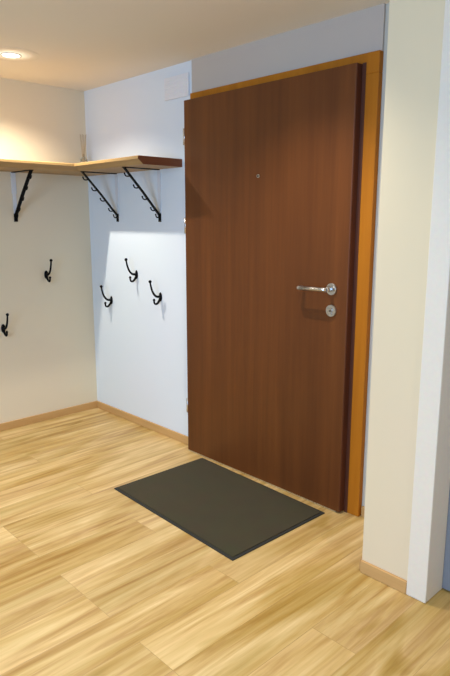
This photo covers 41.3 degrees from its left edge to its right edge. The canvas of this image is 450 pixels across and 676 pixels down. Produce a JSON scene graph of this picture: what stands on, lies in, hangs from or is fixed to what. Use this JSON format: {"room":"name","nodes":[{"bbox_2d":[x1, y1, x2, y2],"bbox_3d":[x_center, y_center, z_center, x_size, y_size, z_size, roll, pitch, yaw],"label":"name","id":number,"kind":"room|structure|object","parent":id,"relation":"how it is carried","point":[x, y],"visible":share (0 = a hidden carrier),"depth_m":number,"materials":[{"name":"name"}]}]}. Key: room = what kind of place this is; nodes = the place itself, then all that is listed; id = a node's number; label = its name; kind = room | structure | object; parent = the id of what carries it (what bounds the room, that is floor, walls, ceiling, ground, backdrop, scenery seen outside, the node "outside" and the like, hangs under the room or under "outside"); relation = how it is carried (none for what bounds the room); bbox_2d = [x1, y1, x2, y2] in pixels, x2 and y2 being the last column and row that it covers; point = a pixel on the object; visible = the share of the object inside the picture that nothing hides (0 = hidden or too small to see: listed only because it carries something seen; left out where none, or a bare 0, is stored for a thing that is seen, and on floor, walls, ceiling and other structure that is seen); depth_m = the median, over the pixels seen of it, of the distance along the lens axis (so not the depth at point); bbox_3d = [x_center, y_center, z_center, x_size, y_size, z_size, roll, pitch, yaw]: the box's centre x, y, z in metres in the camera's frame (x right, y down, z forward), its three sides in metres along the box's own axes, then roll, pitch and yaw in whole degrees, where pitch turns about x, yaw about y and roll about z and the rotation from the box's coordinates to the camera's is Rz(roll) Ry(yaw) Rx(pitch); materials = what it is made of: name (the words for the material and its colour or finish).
{"room":"entrance hall","nodes":[
{"label":"entrance hall","id":0,"kind":"room"},
{"bbox_2d":[0,78,96,423],"bbox_3d":[-2.628,-0.312,2.951,4.850,2.272,0.250,-11,15,-43],"label":"wall","id":1,"kind":"structure","parent":0,"point":[48,359],"depth_m":4.08,"materials":[{"name":"white paint"}]},
{"bbox_2d":[1,313,8,336],"bbox_3d":[-1.440,-0.088,3.919,0.031,0.162,0.095,-11,15,-43],"label":"coat hook","id":2,"kind":"object","parent":1,"relation":"attached to","point":[3,327],"visible":1,"depth_m":3.92,"materials":[{"name":"black metal"}]},
{"bbox_2d":[0,401,96,430],"bbox_3d":[-2.628,0.812,2.989,4.600,0.052,0.013,-11,15,-43],"label":"baseboard","id":3,"kind":"structure","parent":1,"relation":"attached to","point":[78,408],"depth_m":4.26,"materials":[{"name":"brown wood"}]},
{"bbox_2d":[44,259,52,281],"bbox_3d":[-1.202,-0.461,4.077,0.031,0.162,0.095,-11,15,-43],"label":"coat hook","id":4,"kind":"object","parent":1,"relation":"attached to","point":[46,273],"visible":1,"depth_m":4.08,"materials":[{"name":"black metal"}]},
{"bbox_2d":[0,158,105,221],"bbox_3d":[-1.478,-0.870,3.532,1.750,0.360,0.365,-11,15,-43],"label":"wall shelf","id":5,"kind":"object","parent":1,"relation":"attached to","point":[13,166],"visible":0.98,"depth_m":3.73,"materials":[{"name":"brown wood"}]},
{"bbox_2d":[80,134,87,162],"bbox_3d":[-0.966,-1.272,4.070,0.050,0.220,0.048,-11,15,-43],"label":"reed diffuser","id":6,"kind":"object","parent":5,"relation":"on","point":[83,159],"visible":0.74,"depth_m":4.06,"materials":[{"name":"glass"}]},
{"bbox_2d":[0,0,389,90],"bbox_3d":[-0.551,-1.064,0.596,4.850,0.120,6.250,-11,15,-43],"label":"ceiling","id":7,"kind":"structure","parent":0,"point":[81,45],"depth_m":2.79,"materials":[{"name":"paint"}]},
{"bbox_2d":[0,47,39,61],"bbox_3d":[-1.148,-1.517,3.200,0.300,0.010,0.300,-11,15,-43],"label":"ceiling spotlight","id":8,"kind":"object","parent":7,"relation":"in","point":[12,54],"depth_m":3.20,"materials":[{"name":"white"}]},
{"bbox_2d":[0,408,449,675],"bbox_3d":[-0.551,1.282,1.061,4.850,0.120,6.250,-11,15,-43],"label":"floor","id":9,"kind":"structure","parent":0,"point":[94,582],"depth_m":2.32,"materials":[{"name":"brown wood"}]},
{"bbox_2d":[114,458,324,560],"bbox_3d":[-0.052,0.824,3.038,0.615,0.009,0.925,-10,15,-41],"label":"doormat","id":10,"kind":"object","parent":9,"relation":"on","point":[229,512],"visible":1,"depth_m":2.96,"materials":[{"name":"rubber"}]},
{"bbox_2d":[84,3,388,505],"bbox_3d":[0.039,-0.416,3.474,0.262,2.272,2.675,-11,15,-43],"label":"wall","id":11,"kind":"structure","parent":0,"point":[141,345],"depth_m":3.79,"materials":[{"name":"white paint"}]},
{"bbox_2d":[100,285,112,307],"bbox_3d":[-0.833,-0.293,4.184,0.095,0.162,0.031,-11,15,-43],"label":"coat hook","id":12,"kind":"object","parent":11,"relation":"attached to","point":[101,286],"visible":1,"depth_m":4.19,"materials":[{"name":"black metal"}]},
{"bbox_2d":[74,155,181,221],"bbox_3d":[-0.606,-0.895,3.657,0.315,0.360,0.699,-11,15,-43],"label":"wall shelf","id":13,"kind":"object","parent":11,"relation":"attached to","point":[136,163],"visible":1,"depth_m":3.59,"materials":[{"name":"brown wood"}]},
{"bbox_2d":[124,258,137,281],"bbox_3d":[-0.617,-0.446,3.925,0.095,0.162,0.031,-11,15,-43],"label":"coat hook","id":14,"kind":"object","parent":11,"relation":"attached to","point":[135,274],"visible":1,"depth_m":3.93,"materials":[{"name":"black metal"}]},
{"bbox_2d":[148,280,161,304],"bbox_3d":[-0.442,-0.288,3.769,0.095,0.162,0.031,-11,15,-43],"label":"coat hook","id":15,"kind":"object","parent":11,"relation":"attached to","point":[159,296],"visible":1,"depth_m":3.77,"materials":[{"name":"black metal"}]},
{"bbox_2d":[164,72,189,100],"bbox_3d":[-0.279,-1.440,3.425,0.012,0.124,0.218,-11,15,-43],"label":"air vent","id":16,"kind":"object","parent":11,"relation":"in","point":[177,86],"visible":1,"depth_m":3.41,"materials":[{"name":"white plastic"}]},
{"bbox_2d":[97,401,364,516],"bbox_3d":[-0.064,0.687,3.618,0.013,0.052,2.612,-11,15,-43],"label":"baseboard","id":17,"kind":"structure","parent":11,"relation":"attached to","point":[172,434],"depth_m":4.09,"materials":[{"name":"brown wood"}]},
{"bbox_2d":[183,50,383,516],"bbox_3d":[0.185,-0.245,3.075,0.141,2.092,1.230,-11,15,-43],"label":"door","id":18,"kind":"structure","parent":11,"relation":"in","point":[281,169],"depth_m":2.95,"materials":[{"name":"brown wood"}]},
{"bbox_2d":[362,0,444,580],"bbox_3d":[1.960,0.028,1.238,0.650,2.272,3.375,-11,15,-43],"label":"wall","id":19,"kind":"structure","parent":0,"point":[415,27],"depth_m":2.12,"materials":[{"name":"beige paint"}]},
{"bbox_2d":[359,557,406,593],"bbox_3d":[0.758,0.912,2.486,0.400,0.052,0.218,-11,15,-43],"label":"baseboard","id":20,"kind":"structure","parent":19,"relation":"attached to","point":[366,568],"depth_m":2.34,"materials":[{"name":"brown wood"}]},
{"bbox_2d":[406,0,449,602],"bbox_3d":[1.098,-0.043,1.776,0.182,2.200,0.990,-11,15,-43],"label":"trim","id":21,"kind":"structure","parent":19,"relation":"attached to","point":[431,484],"depth_m":2.10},
{"bbox_2d":[442,490,449,590],"bbox_3d":[1.117,-0.011,1.801,0.099,2.112,0.830,-11,15,-43],"label":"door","id":22,"kind":"structure","parent":19,"relation":"in","point":[446,569],"depth_m":2.27,"materials":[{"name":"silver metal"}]}
]}

